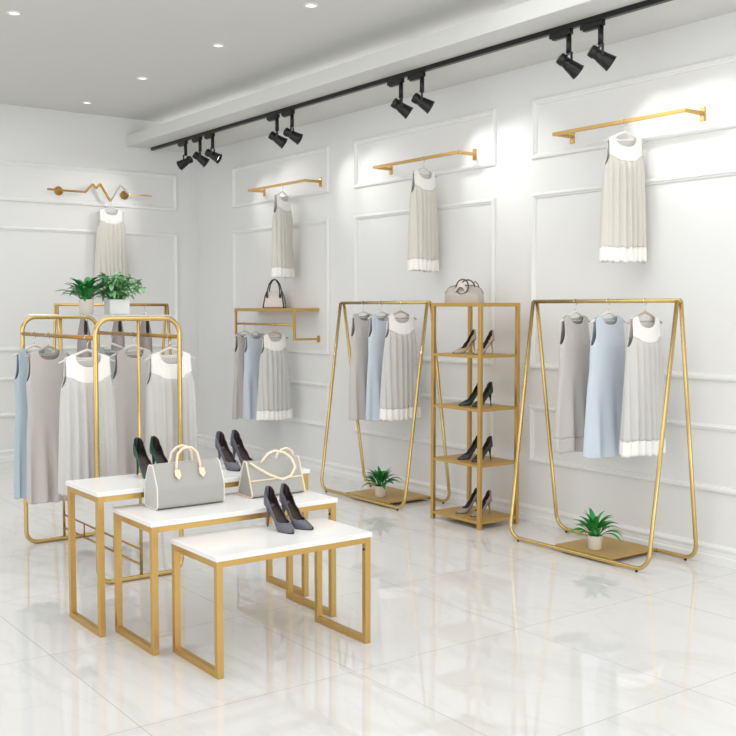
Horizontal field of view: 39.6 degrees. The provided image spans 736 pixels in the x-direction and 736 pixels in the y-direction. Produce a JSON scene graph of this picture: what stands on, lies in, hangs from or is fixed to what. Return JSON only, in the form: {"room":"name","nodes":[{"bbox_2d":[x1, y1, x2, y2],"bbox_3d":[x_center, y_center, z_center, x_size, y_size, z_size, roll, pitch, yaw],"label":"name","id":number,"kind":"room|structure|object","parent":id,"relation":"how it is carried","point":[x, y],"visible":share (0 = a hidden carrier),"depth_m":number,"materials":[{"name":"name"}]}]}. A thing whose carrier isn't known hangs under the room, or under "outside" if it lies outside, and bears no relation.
{"room":"clothing store","nodes":[
{"label":"clothing store","id":0,"kind":"room"},
{"bbox_2d":[0,104,199,449],"bbox_3d":[-5.588,-0.732,8.519,9.170,3.465,0.150,-2,4,-36],"label":"wall","id":1,"kind":"structure","parent":0,"point":[33,265],"depth_m":10.34,"materials":[{"name":"paint"}]},
{"bbox_2d":[0,377,15,417],"bbox_3d":[-3.142,0.270,10.280,2.725,0.390,0.023,-2,4,-36],"label":"trim","id":2,"kind":"structure","parent":1,"relation":"attached to","point":[2,379],"depth_m":9.99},
{"bbox_2d":[0,160,177,210],"bbox_3d":[-3.142,-1.829,10.157,2.725,0.385,0.023,-2,4,-36],"label":"trim","id":3,"kind":"structure","parent":1,"relation":"attached to","point":[3,162],"depth_m":10.40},
{"bbox_2d":[0,226,178,350],"bbox_3d":[-3.142,-0.786,10.218,2.725,1.215,0.023,-2,4,-36],"label":"trim","id":4,"kind":"structure","parent":1,"relation":"attached to","point":[12,228],"depth_m":10.65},
{"bbox_2d":[47,183,151,201],"bbox_3d":[-2.733,-1.788,10.414,1.100,0.179,0.102,-2,4,-36],"label":"wall rail","id":5,"kind":"object","parent":1,"relation":"attached to","point":[58,190],"visible":1,"depth_m":10.36,"materials":[{"name":"gold metal"}]},
{"bbox_2d":[97,202,124,213],"bbox_3d":[-2.630,-1.653,10.449,0.304,0.148,0.016,-2,4,-36],"label":"clothes hanger","id":6,"kind":"object","parent":5,"relation":"hanging from","point":[110,206],"visible":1,"depth_m":10.45,"materials":[{"name":"white plastic"}]},
{"bbox_2d":[94,209,128,278],"bbox_3d":[-2.626,-1.268,10.474,0.363,0.721,0.171,-2,4,-36],"label":"dress","id":7,"kind":"object","parent":6,"relation":"hanging from","point":[111,255],"visible":0.94,"depth_m":10.41,"materials":[{"name":"beige fabric"}]},
{"bbox_2d":[0,434,198,461],"bbox_3d":[-5.537,0.944,8.548,9.170,0.116,0.021,-2,4,-36],"label":"baseboard","id":8,"kind":"structure","parent":1,"relation":"attached to","point":[5,455],"depth_m":10.02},
{"bbox_2d":[0,0,529,122],"bbox_3d":[-1.629,-2.205,3.192,9.320,0.100,13.270,-2,4,-36],"label":"ceiling","id":9,"kind":"structure","parent":0,"point":[61,55],"depth_m":7.63,"materials":[{"name":"paint"}]},
{"bbox_2d":[0,445,735,735],"bbox_3d":[-1.629,1.354,3.401,9.320,0.100,13.270,-2,4,-36],"label":"floor","id":10,"kind":"structure","parent":0,"point":[484,632],"depth_m":4.66,"materials":[{"name":"tile"}]},
{"bbox_2d":[20,314,183,583],"bbox_3d":[-1.613,0.412,6.110,0.517,1.463,1.227,-2,4,-36],"label":"clothes rack","id":11,"kind":"object","parent":10,"relation":"on","point":[110,317],"visible":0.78,"depth_m":5.74,"materials":[{"name":"gold metal"}]},
{"bbox_2d":[12,332,51,356],"bbox_3d":[-2.039,-0.147,6.242,0.016,0.147,0.288,3,5,42],"label":"clothes hanger","id":12,"kind":"object","parent":11,"relation":"hanging from","point":[33,345],"visible":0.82,"depth_m":6.23,"materials":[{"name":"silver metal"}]},
{"bbox_2d":[14,348,50,498],"bbox_3d":[-2.032,0.335,6.268,0.185,0.913,0.273,3,5,42],"label":"dress","id":13,"kind":"object","parent":12,"relation":"hanging from","point":[20,435],"visible":0.4,"depth_m":6.17,"materials":[{"name":"blue fabric"}]},
{"bbox_2d":[23,333,69,358],"bbox_3d":[-1.890,-0.134,6.041,0.304,0.150,0.016,-3,5,-42],"label":"clothes hanger","id":14,"kind":"object","parent":11,"relation":"hanging from","point":[47,346],"visible":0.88,"depth_m":6.03,"materials":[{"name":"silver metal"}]},
{"bbox_2d":[26,349,67,504],"bbox_3d":[-1.887,0.344,6.067,0.279,0.908,0.192,-2,4,-32],"label":"dress","id":15,"kind":"object","parent":14,"relation":"hanging from","point":[45,375],"visible":0.69,"depth_m":5.99,"materials":[{"name":"beige fabric"}]},
{"bbox_2d":[57,277,111,313],"bbox_3d":[-1.679,-0.434,6.077,0.326,0.226,0.344,-2,4,-36],"label":"potted plant","id":16,"kind":"object","parent":11,"relation":"on","point":[86,289],"visible":0.95,"depth_m":6.05,"materials":[{"name":"green plant"}]},
{"bbox_2d":[58,335,114,363],"bbox_3d":[-1.523,-0.103,5.545,0.318,0.153,0.016,-2,4,-36],"label":"clothes hanger","id":17,"kind":"object","parent":11,"relation":"hanging from","point":[87,349],"visible":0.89,"depth_m":5.54,"materials":[{"name":"white plastic"}]},
{"bbox_2d":[58,354,117,495],"bbox_3d":[-1.522,0.302,5.567,0.336,0.761,0.183,-2,4,-36],"label":"dress","id":18,"kind":"object","parent":17,"relation":"hanging from","point":[76,460],"visible":0.87,"depth_m":5.50,"materials":[{"name":"grey fabric"}]},
{"bbox_2d":[29,314,171,315],"bbox_3d":[-1.613,-0.315,6.067,0.400,0.006,1.210,-2,4,-36],"label":"glass shelf","id":19,"kind":"object","parent":11,"relation":"attached to","point":[29,314],"depth_m":5.98,"materials":[{"name":"white"}]},
{"bbox_2d":[92,331,130,354],"bbox_3d":[-1.633,-0.163,6.516,0.016,0.147,0.288,3,5,45],"label":"clothes hanger","id":20,"kind":"object","parent":11,"relation":"hanging from","point":[111,343],"visible":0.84,"depth_m":6.51,"materials":[{"name":"white plastic"}]},
{"bbox_2d":[98,346,127,377],"bbox_3d":[-1.631,0.297,6.544,0.183,0.871,0.298,3,5,45],"label":"dress","id":21,"kind":"object","parent":20,"relation":"hanging from","point":[101,350],"visible":0.04,"depth_m":6.48,"materials":[{"name":"grey fabric"}]},
{"bbox_2d":[95,272,145,313],"bbox_3d":[-1.540,-0.455,6.203,0.320,0.253,0.302,1,4,18],"label":"potted plant","id":22,"kind":"object","parent":11,"relation":"on","point":[117,303],"visible":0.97,"depth_m":6.16,"materials":[{"name":"green plant"}]},
{"bbox_2d":[111,332,152,356],"bbox_3d":[-1.437,-0.146,6.251,0.304,0.150,0.016,-3,5,-42],"label":"clothes hanger","id":23,"kind":"object","parent":11,"relation":"hanging from","point":[131,345],"visible":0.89,"depth_m":6.24,"materials":[{"name":"white plastic"}]},
{"bbox_2d":[112,348,150,474],"bbox_3d":[-1.437,0.291,6.270,0.302,0.826,0.194,-3,5,-42],"label":"dress","id":24,"kind":"object","parent":23,"relation":"hanging from","point":[124,380],"visible":0.46,"depth_m":6.20,"materials":[{"name":"beige fabric"}]},
{"bbox_2d":[144,334,195,360],"bbox_3d":[-1.129,-0.120,5.836,0.318,0.153,0.016,-2,4,-36],"label":"clothes hanger","id":25,"kind":"object","parent":11,"relation":"hanging from","point":[170,347],"visible":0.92,"depth_m":5.83,"materials":[{"name":"white plastic"}]},
{"bbox_2d":[145,351,197,463],"bbox_3d":[-1.131,0.291,5.862,0.336,0.774,0.182,-2,4,-36],"label":"dress","id":26,"kind":"object","parent":25,"relation":"hanging from","point":[161,385],"visible":0.66,"depth_m":5.79,"materials":[{"name":"grey fabric"}]},
{"bbox_2d":[53,303,171,354],"bbox_3d":[-2.247,0.200,9.059,1.045,1.542,0.475,-2,4,-36],"label":"clothes rack","id":27,"kind":"object","parent":10,"relation":"on","point":[56,305],"visible":0.06,"depth_m":9.13,"materials":[{"name":"gold metal"}]},
{"bbox_2d":[66,463,309,637],"bbox_3d":[-0.881,0.868,5.134,1.147,0.668,0.402,-2,4,-36],"label":"display table","id":28,"kind":"object","parent":10,"relation":"on","point":[100,490],"visible":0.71,"depth_m":4.90,"materials":[{"name":"metal"}]},
{"bbox_2d":[133,437,151,478],"bbox_3d":[-1.092,0.445,5.041,0.079,0.188,0.225,-2,4,-36],"label":"shoe","id":29,"kind":"object","parent":28,"relation":"on","point":[139,452],"visible":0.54,"depth_m":5.08,"materials":[{"name":"green leather"}]},
{"bbox_2d":[149,436,167,463],"bbox_3d":[-1.020,0.442,5.098,0.225,0.188,0.079,3,5,43],"label":"shoe","id":30,"kind":"object","parent":28,"relation":"on","point":[155,448],"visible":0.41,"depth_m":5.15,"materials":[{"name":"green leather"}]},
{"bbox_2d":[215,431,240,470],"bbox_3d":[-0.720,0.430,5.303,0.079,0.188,0.225,-3,4,-38],"label":"shoe","id":31,"kind":"object","parent":28,"relation":"on","point":[221,445],"visible":0.97,"depth_m":5.33,"materials":[{"name":"grey leather"}]},
{"bbox_2d":[230,429,253,464],"bbox_3d":[-0.650,0.426,5.371,0.225,0.188,0.079,3,5,44],"label":"shoe","id":32,"kind":"object","parent":28,"relation":"on","point":[236,442],"visible":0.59,"depth_m":5.41,"materials":[{"name":"grey leather"}]},
{"bbox_2d":[112,490,337,655],"bbox_3d":[-0.665,0.927,4.849,0.972,0.583,0.432,-2,4,-36],"label":"display table","id":33,"kind":"object","parent":10,"relation":"on","point":[235,507],"visible":0.79,"depth_m":4.69,"materials":[{"name":"white stone"}]},
{"bbox_2d":[144,444,224,509],"bbox_3d":[-0.857,0.498,4.778,0.347,0.280,0.146,-2,4,-36],"label":"handbag","id":34,"kind":"object","parent":33,"relation":"on","point":[170,484],"visible":1,"depth_m":4.72,"materials":[{"name":"grey leather"}]},
{"bbox_2d":[237,447,305,498],"bbox_3d":[-0.466,0.511,5.045,0.308,0.223,0.184,-2,4,-36],"label":"handbag","id":35,"kind":"object","parent":33,"relation":"on","point":[256,475],"visible":0.98,"depth_m":5.01,"materials":[{"name":"grey leather"}]},
{"bbox_2d":[170,517,371,678],"bbox_3d":[-0.421,0.986,4.513,0.782,0.503,0.427,-2,4,-36],"label":"display table","id":36,"kind":"object","parent":10,"relation":"on","point":[218,550],"visible":1,"depth_m":4.43,"materials":[{"name":"white stone"}]},
{"bbox_2d":[264,486,293,533],"bbox_3d":[-0.394,0.636,4.603,0.079,0.188,0.225,-3,4,-38],"label":"shoe","id":37,"kind":"object","parent":36,"relation":"on","point":[283,525],"visible":1,"depth_m":4.63,"materials":[{"name":"grey leather"}]},
{"bbox_2d":[279,483,313,529],"bbox_3d":[-0.331,0.632,4.667,0.079,0.188,0.225,-3,5,-44],"label":"shoe","id":38,"kind":"object","parent":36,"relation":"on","point":[286,499],"visible":1,"depth_m":4.69,"materials":[{"name":"grey leather"}]},
{"bbox_2d":[320,301,450,510],"bbox_3d":[0.119,0.252,8.062,0.475,1.556,1.145,-2,4,-36],"label":"clothes rack","id":39,"kind":"object","parent":10,"relation":"on","point":[393,495],"visible":0.94,"depth_m":7.92,"materials":[{"name":"gold metal"}]},
{"bbox_2d":[350,302,369,318],"bbox_3d":[-0.041,-0.468,8.237,0.016,0.147,0.284,3,5,45],"label":"clothes hanger","id":40,"kind":"object","parent":39,"relation":"hanging from","point":[361,302],"visible":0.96,"depth_m":8.23,"materials":[{"name":"white plastic"}]},
{"bbox_2d":[349,313,371,420],"bbox_3d":[-0.042,-0.012,8.267,0.190,0.860,0.268,3,5,45],"label":"dress","id":41,"kind":"object","parent":40,"relation":"hanging from","point":[358,365],"visible":0.64,"depth_m":8.18,"materials":[{"name":"beige fabric"}]},
{"bbox_2d":[367,302,387,318],"bbox_3d":[0.102,-0.457,8.044,0.284,0.147,0.016,-3,5,-42],"label":"clothes hanger","id":42,"kind":"object","parent":39,"relation":"hanging from","point":[379,302],"visible":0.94,"depth_m":8.04,"materials":[{"name":"white plastic"}]},
{"bbox_2d":[366,313,389,420],"bbox_3d":[0.102,-0.007,8.064,0.283,0.847,0.186,-3,5,-42],"label":"dress","id":43,"kind":"object","parent":42,"relation":"hanging from","point":[377,326],"visible":0.57,"depth_m":7.98,"materials":[{"name":"blue fabric"}]},
{"bbox_2d":[362,466,400,496],"bbox_3d":[0.100,0.884,7.958,0.318,0.232,0.328,-1,3,-16],"label":"potted plant","id":44,"kind":"object","parent":39,"relation":"on","point":[380,476],"visible":1,"depth_m":7.92,"materials":[{"name":"green plant"}]},
{"bbox_2d":[384,300,416,319],"bbox_3d":[0.250,-0.443,7.844,0.304,0.151,0.016,-2,4,-33],"label":"clothes hanger","id":45,"kind":"object","parent":39,"relation":"hanging from","point":[401,311],"visible":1,"depth_m":7.84,"materials":[{"name":"plastic"}]},
{"bbox_2d":[379,314,420,421],"bbox_3d":[0.249,-0.008,7.872,0.380,0.819,0.185,-2,4,-34],"label":"dress","id":46,"kind":"object","parent":45,"relation":"hanging from","point":[399,374],"visible":0.94,"depth_m":7.80,"materials":[{"name":"grey fabric"}]},
{"bbox_2d":[430,303,519,529],"bbox_3d":[0.748,0.313,7.176,0.372,1.537,0.512,-2,4,-36],"label":"shelf unit","id":47,"kind":"object","parent":10,"relation":"on","point":[495,516],"visible":0.88,"depth_m":7.08,"materials":[{"name":"gold metal"}]},
{"bbox_2d":[445,279,483,302],"bbox_3d":[0.680,-0.536,7.222,0.285,0.187,0.137,1,4,24],"label":"handbag","id":48,"kind":"object","parent":47,"relation":"on","point":[460,293],"visible":0.85,"depth_m":7.17,"materials":[{"name":"beige leather"}]},
{"bbox_2d":[453,329,476,352],"bbox_3d":[0.688,-0.189,7.247,0.201,0.169,0.070,-2,4,-31],"label":"shoe","id":49,"kind":"object","parent":47,"relation":"on","point":[471,338],"visible":0.99,"depth_m":7.26,"materials":[{"name":"beige leather"}]},
{"bbox_2d":[456,488,476,513],"bbox_3d":[0.711,0.940,7.249,0.201,0.169,0.070,-2,4,-31],"label":"shoe","id":50,"kind":"object","parent":47,"relation":"on","point":[465,509],"visible":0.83,"depth_m":7.26,"materials":[{"name":"beige leather"}]},
{"bbox_2d":[457,436,476,459],"bbox_3d":[0.717,0.557,7.201,0.201,0.169,0.070,-2,4,-31],"label":"shoe","id":51,"kind":"object","parent":47,"relation":"on","point":[466,456],"visible":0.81,"depth_m":7.20,"materials":[{"name":"grey leather"}]},
{"bbox_2d":[459,383,477,405],"bbox_3d":[0.723,0.178,7.170,0.201,0.169,0.070,-2,4,-31],"label":"shoe","id":52,"kind":"object","parent":47,"relation":"on","point":[470,400],"visible":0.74,"depth_m":7.16,"materials":[{"name":"green leather"}]},
{"bbox_2d":[470,490,491,516],"bbox_3d":[0.787,0.946,7.147,0.201,0.169,0.070,-3,4,-39],"label":"shoe","id":53,"kind":"object","parent":47,"relation":"on","point":[487,499],"visible":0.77,"depth_m":7.17,"materials":[{"name":"beige leather"}]},
{"bbox_2d":[471,436,492,461],"bbox_3d":[0.787,0.562,7.106,0.201,0.169,0.070,-3,4,-39],"label":"shoe","id":54,"kind":"object","parent":47,"relation":"on","point":[488,444],"visible":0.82,"depth_m":7.13,"materials":[{"name":"grey leather"}]},
{"bbox_2d":[471,382,492,406],"bbox_3d":[0.787,0.183,7.084,0.201,0.169,0.070,-3,4,-39],"label":"shoe","id":55,"kind":"object","parent":47,"relation":"on","point":[488,391],"visible":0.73,"depth_m":7.11,"materials":[{"name":"green leather"}]},
{"bbox_2d":[473,330,494,353],"bbox_3d":[0.800,-0.180,7.097,0.201,0.169,0.070,-3,4,-39],"label":"shoe","id":56,"kind":"object","parent":47,"relation":"on","point":[490,338],"visible":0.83,"depth_m":7.12,"materials":[{"name":"beige leather"}]},
{"bbox_2d":[509,298,697,571],"bbox_3d":[1.429,0.355,6.292,0.475,1.556,1.150,-2,4,-36],"label":"clothes rack","id":57,"kind":"object","parent":10,"relation":"on","point":[612,549],"visible":0.98,"depth_m":6.15,"materials":[{"name":"gold metal"}]},
{"bbox_2d":[559,299,590,322],"bbox_3d":[1.302,-0.360,6.423,0.304,0.151,0.016,-3,4,-40],"label":"clothes hanger","id":58,"kind":"object","parent":57,"relation":"hanging from","point":[575,311],"visible":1,"depth_m":6.42,"materials":[{"name":"white plastic"}]},
{"bbox_2d":[553,315,589,453],"bbox_3d":[1.302,0.098,6.449,0.336,0.863,0.200,-3,4,-40],"label":"dress","id":59,"kind":"object","parent":58,"relation":"hanging from","point":[574,343],"visible":0.85,"depth_m":6.36,"materials":[{"name":"beige fabric"}]},
{"bbox_2d":[567,507,621,549],"bbox_3d":[1.369,0.983,6.214,0.348,0.240,0.319,-1,3,-13],"label":"potted plant","id":60,"kind":"object","parent":57,"relation":"on","point":[594,526],"visible":1,"depth_m":6.19,"materials":[{"name":"green plant"}]},
{"bbox_2d":[590,298,625,322],"bbox_3d":[1.460,-0.348,6.210,0.304,0.151,0.016,-2,4,-33],"label":"clothes hanger","id":61,"kind":"object","parent":57,"relation":"hanging from","point":[608,311],"visible":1,"depth_m":6.21,"materials":[{"name":"white plastic"}]},
{"bbox_2d":[583,315,624,458],"bbox_3d":[1.458,0.110,6.236,0.373,0.866,0.182,-3,4,-41],"label":"dress","id":62,"kind":"object","parent":61,"relation":"hanging from","point":[604,397],"visible":0.87,"depth_m":6.16,"materials":[{"name":"blue fabric"}]},
{"bbox_2d":[627,298,662,323],"bbox_3d":[1.623,-0.335,5.989,0.304,0.151,0.016,-2,4,-34],"label":"clothes hanger","id":63,"kind":"object","parent":57,"relation":"hanging from","point":[643,312],"visible":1,"depth_m":5.99,"materials":[{"name":"plastic"}]},
{"bbox_2d":[619,316,665,457],"bbox_3d":[1.622,0.104,6.011,0.358,0.825,0.183,-2,4,-34],"label":"dress","id":64,"kind":"object","parent":63,"relation":"hanging from","point":[644,383],"visible":0.98,"depth_m":5.94,"materials":[{"name":"grey fabric"}]},
{"bbox_2d":[126,0,735,152],"bbox_3d":[1.715,-2.150,5.577,0.815,0.290,13.120,-2,4,-36],"label":"ceiling","id":65,"kind":"structure","parent":0,"point":[530,17],"depth_m":7.01,"materials":[{"name":"paint"}]},
{"bbox_2d":[151,0,672,150],"bbox_3d":[0.279,-2.087,7.265,0.036,0.032,8.530,-2,4,-36],"label":"track","id":66,"kind":"object","parent":65,"relation":"attached to","point":[641,5],"visible":1,"depth_m":6.90,"materials":[{"name":"black metal"}]},
{"bbox_2d":[176,141,192,169],"bbox_3d":[-1.831,-2.095,10.096,0.219,0.283,0.127,3,4,38],"label":"track spotlight","id":67,"kind":"object","parent":66,"relation":"hanging from","point":[183,163],"visible":1,"depth_m":10.06,"materials":[{"name":"black metal"}]},
{"bbox_2d":[192,137,209,166],"bbox_3d":[-1.633,-2.078,9.853,0.224,0.289,0.137,2,4,28],"label":"track spotlight","id":68,"kind":"object","parent":66,"relation":"hanging from","point":[201,159],"visible":1,"depth_m":9.81,"materials":[{"name":"black metal"}]},
{"bbox_2d":[204,133,221,163],"bbox_3d":[-1.481,-2.068,9.649,0.228,0.284,0.124,2,4,31],"label":"track spotlight","id":69,"kind":"object","parent":66,"relation":"hanging from","point":[213,155],"visible":1,"depth_m":9.61,"materials":[{"name":"black metal"}]},
{"bbox_2d":[267,114,287,148],"bbox_3d":[-0.791,-2.012,8.716,0.226,0.287,0.137,2,4,28],"label":"track spotlight","id":70,"kind":"object","parent":66,"relation":"hanging from","point":[279,140],"visible":1,"depth_m":8.68,"materials":[{"name":"black metal"}]},
{"bbox_2d":[281,110,302,144],"bbox_3d":[-0.649,-2.002,8.525,0.228,0.285,0.127,2,4,30],"label":"track spotlight","id":71,"kind":"object","parent":66,"relation":"hanging from","point":[296,137],"visible":1,"depth_m":8.49,"materials":[{"name":"black metal"}]},
{"bbox_2d":[387,78,412,118],"bbox_3d":[0.219,-1.932,7.351,0.224,0.288,0.139,2,4,27],"label":"track spotlight","id":72,"kind":"object","parent":66,"relation":"hanging from","point":[402,108],"visible":1,"depth_m":7.31,"materials":[{"name":"black metal"}]},
{"bbox_2d":[407,72,434,113],"bbox_3d":[0.360,-1.922,7.162,0.226,0.286,0.132,2,4,29],"label":"track spotlight","id":73,"kind":"object","parent":66,"relation":"hanging from","point":[425,104],"visible":1,"depth_m":7.12,"materials":[{"name":"black metal"}]},
{"bbox_2d":[549,29,583,78],"bbox_3d":[1.186,-1.858,6.090,0.165,0.288,0.190,-1,3,-11],"label":"track spotlight","id":74,"kind":"object","parent":66,"relation":"hanging from","point":[573,68],"visible":1,"depth_m":6.03,"materials":[{"name":"black metal"}]},
{"bbox_2d":[580,19,615,70],"bbox_3d":[1.314,-1.846,5.872,0.226,0.287,0.136,2,4,28],"label":"track spotlight","id":75,"kind":"object","parent":66,"relation":"hanging from","point":[604,59],"visible":1,"depth_m":5.83,"materials":[{"name":"black metal"}]},
{"bbox_2d":[197,11,735,547],"bbox_3d":[2.058,-0.585,6.016,0.150,3.465,13.270,-2,4,-36],"label":"wall","id":76,"kind":"structure","parent":0,"point":[691,225],"depth_m":7.33,"materials":[{"name":"paint"}]},
{"bbox_2d":[234,308,319,341],"bbox_3d":[-0.874,-0.409,9.648,0.270,0.310,1.110,-2,4,-36],"label":"wall shelf","id":77,"kind":"object","parent":76,"relation":"attached to","point":[294,310],"visible":0.78,"depth_m":9.29,"materials":[{"name":"gold metal"}]},
{"bbox_2d":[243,326,260,337],"bbox_3d":[-1.073,-0.360,9.710,0.016,0.144,0.278,3,5,45],"label":"clothes hanger","id":78,"kind":"object","parent":77,"relation":"hanging from","point":[255,326],"visible":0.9,"depth_m":9.70,"materials":[{"name":"white plastic"}]},
{"bbox_2d":[243,333,263,420],"bbox_3d":[-1.073,0.079,9.740,0.198,0.828,0.293,3,5,45],"label":"dress","id":79,"kind":"object","parent":78,"relation":"hanging from","point":[253,345],"visible":0.66,"depth_m":9.65,"materials":[{"name":"blue fabric"}]},
{"bbox_2d":[260,323,287,338],"bbox_3d":[-0.865,-0.341,9.429,0.304,0.149,0.016,-2,4,-36],"label":"clothes hanger","id":80,"kind":"object","parent":77,"relation":"hanging from","point":[273,323],"visible":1,"depth_m":9.43,"materials":[{"name":"plastic"}]},
{"bbox_2d":[256,334,291,420],"bbox_3d":[-0.865,0.083,9.455,0.378,0.799,0.182,-2,4,-36],"label":"dress","id":81,"kind":"object","parent":80,"relation":"hanging from","point":[274,402],"visible":1,"depth_m":9.39,"materials":[{"name":"grey fabric"}]},
{"bbox_2d":[263,279,285,307],"bbox_3d":[-0.881,-0.701,9.632,0.207,0.278,0.120,0,3,6],"label":"handbag","id":82,"kind":"object","parent":77,"relation":"on","point":[271,299],"visible":0.98,"depth_m":9.59,"materials":[{"name":"white leather"}]},
{"bbox_2d":[232,219,329,354],"bbox_3d":[-0.868,-0.763,9.828,0.023,1.215,1.755,-2,4,-36],"label":"trim","id":83,"kind":"structure","parent":76,"relation":"attached to","point":[322,221],"depth_m":9.46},
{"bbox_2d":[232,146,329,207],"bbox_3d":[-0.868,-1.802,9.767,0.023,0.407,1.755,-2,4,-36],"label":"trim","id":84,"kind":"structure","parent":76,"relation":"attached to","point":[324,149],"depth_m":9.58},
{"bbox_2d":[233,374,330,427],"bbox_3d":[-0.868,0.298,9.890,0.023,0.400,1.755,-2,4,-36],"label":"trim","id":85,"kind":"structure","parent":76,"relation":"attached to","point":[310,383],"depth_m":9.42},
{"bbox_2d":[248,177,321,196],"bbox_3d":[-0.791,-1.693,9.535,0.181,0.085,1.020,-2,4,-36],"label":"wall rail","id":86,"kind":"object","parent":76,"relation":"attached to","point":[259,189],"visible":1,"depth_m":9.38,"materials":[{"name":"gold metal"}]},
{"bbox_2d":[273,183,291,199],"bbox_3d":[-0.786,-1.629,9.399,0.016,0.149,0.294,2,4,29],"label":"clothes hanger","id":87,"kind":"object","parent":86,"relation":"hanging from","point":[282,191],"visible":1,"depth_m":9.40,"materials":[{"name":"white plastic"}]},
{"bbox_2d":[271,193,294,278],"bbox_3d":[-0.785,-1.214,9.422,0.180,0.774,0.286,2,4,29],"label":"dress","id":88,"kind":"object","parent":87,"relation":"hanging from","point":[282,255],"visible":1,"depth_m":9.34,"materials":[{"name":"beige fabric"}]},
{"bbox_2d":[353,198,495,365],"bbox_3d":[0.397,-0.663,8.117,0.023,1.215,1.745,-2,4,-36],"label":"trim","id":89,"kind":"structure","parent":76,"relation":"attached to","point":[492,201],"depth_m":7.72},
{"bbox_2d":[354,393,494,454],"bbox_3d":[0.397,0.398,8.180,0.023,0.400,1.745,-2,4,-36],"label":"trim","id":90,"kind":"structure","parent":76,"relation":"attached to","point":[422,395],"depth_m":7.97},
{"bbox_2d":[373,148,475,174],"bbox_3d":[0.417,-1.597,7.903,0.181,0.085,1.045,-2,4,-36],"label":"wall rail","id":91,"kind":"object","parent":76,"relation":"attached to","point":[389,166],"visible":1,"depth_m":7.78,"materials":[{"name":"gold metal"}]},
{"bbox_2d":[410,156,436,177],"bbox_3d":[0.423,-1.534,7.765,0.294,0.149,0.016,-3,5,-42],"label":"clothes hanger","id":92,"kind":"object","parent":91,"relation":"hanging from","point":[424,167],"visible":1,"depth_m":7.76,"materials":[{"name":"white plastic"}]},
{"bbox_2d":[407,169,438,272],"bbox_3d":[0.425,-1.119,7.791,0.293,0.775,0.182,-2,4,-30],"label":"dress","id":93,"kind":"object","parent":92,"relation":"hanging from","point":[423,244],"visible":1,"depth_m":7.71,"materials":[{"name":"beige fabric"}]},
{"bbox_2d":[353,109,496,188],"bbox_3d":[0.397,-1.702,8.057,0.023,0.407,1.745,-2,4,-36],"label":"trim","id":94,"kind":"structure","parent":76,"relation":"attached to","point":[493,112],"depth_m":7.91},
{"bbox_2d":[199,434,735,568],"bbox_3d":[2.034,1.093,6.003,0.021,0.116,13.120,-2,4,-36],"label":"baseboard","id":95,"kind":"structure","parent":76,"relation":"attached to","point":[725,556],"depth_m":7.17,"materials":[{"name":"paint"}]},
{"bbox_2d":[552,106,705,143],"bbox_3d":[1.585,-1.505,6.325,0.181,0.085,1.045,-2,4,-36],"label":"wall rail","id":96,"kind":"object","parent":76,"relation":"attached to","point":[570,133],"visible":1,"depth_m":6.19,"materials":[{"name":"gold metal"}]},
{"bbox_2d":[603,119,645,143],"bbox_3d":[1.564,-1.443,6.223,0.294,0.149,0.016,-1,3,-16],"label":"clothes hanger","id":97,"kind":"object","parent":96,"relation":"hanging from","point":[623,132],"visible":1,"depth_m":6.22,"materials":[{"name":"white plastic"}]},
{"bbox_2d":[599,135,646,263],"bbox_3d":[1.561,-1.028,6.248,0.312,0.774,0.177,-1,3,-16],"label":"dress","id":98,"kind":"object","parent":97,"relation":"hanging from","point":[623,205],"visible":1,"depth_m":6.19,"materials":[{"name":"beige fabric"}]},
{"bbox_2d":[529,168,735,381],"bbox_3d":[1.654,-0.564,6.419,0.023,1.215,1.755,-2,4,-36],"label":"trim","id":99,"kind":"structure","parent":76,"relation":"attached to","point":[732,171],"depth_m":6.73,"materials":[{"name":"paint"}]},
{"bbox_2d":[529,404,735,495],"bbox_3d":[1.654,0.497,6.481,0.023,0.400,1.755,-2,4,-36],"label":"trim","id":100,"kind":"structure","parent":76,"relation":"attached to","point":[532,408],"depth_m":6.42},
{"bbox_2d":[531,54,735,159],"bbox_3d":[1.654,-1.603,6.359,0.023,0.407,1.755,-2,4,-36],"label":"trim","id":101,"kind":"structure","parent":76,"relation":"attached to","point":[732,58],"depth_m":6.35,"materials":[{"name":"paint"}]},
{"bbox_3d":[-1.197,-0.371,9.878,0.016,0.142,0.268,3,4,39],"label":"clothes hanger","id":102,"kind":"object","parent":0,"visible":0},
{"bbox_2d":[232,333,251,419],"bbox_3d":[-1.195,0.075,9.900,0.196,0.836,0.275,3,4,39],"label":"dress","id":103,"kind":"object","parent":102,"relation":"hanging from","point":[237,408],"visible":0.46,"depth_m":9.81,"materials":[{"name":"beige fabric"}]},
{"bbox_3d":[-2.465,-0.492,8.858,0.016,0.147,0.284,-2,4,-25],"label":"clothes hanger","id":104,"kind":"object","parent":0,"visible":0},
{"bbox_2d":[77,319,91,356],"bbox_3d":[-2.467,-0.063,8.885,0.181,0.803,0.266,-2,4,-25],"label":"dress","id":105,"kind":"object","parent":104,"relation":"hanging from","point":[83,329],"visible":0.37,"depth_m":8.80,"materials":[{"name":"beige fabric"}]},
{"bbox_3d":[-2.215,-0.502,9.042,0.016,0.147,0.284,-2,4,-25],"label":"clothes hanger","id":106,"kind":"object","parent":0,"visible":0},
{"bbox_2d":[111,321,124,349],"bbox_3d":[-2.213,-0.075,9.073,0.186,0.803,0.262,-2,4,-25],"label":"dress","id":107,"kind":"object","parent":106,"relation":"hanging from","point":[117,325],"visible":0.22,"depth_m":8.98,"materials":[{"name":"beige fabric"}]},
{"bbox_3d":[-2.006,-0.511,9.196,0.016,0.147,0.284,-2,4,-25],"label":"clothes hanger","id":108,"kind":"object","parent":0,"visible":0},
{"bbox_2d":[140,321,152,352],"bbox_3d":[-2.013,-0.084,9.222,0.184,0.804,0.262,-2,4,-25],"label":"dress","id":109,"kind":"object","parent":108,"relation":"hanging from","point":[145,342],"visible":0.26,"depth_m":9.13,"materials":[{"name":"beige fabric"}]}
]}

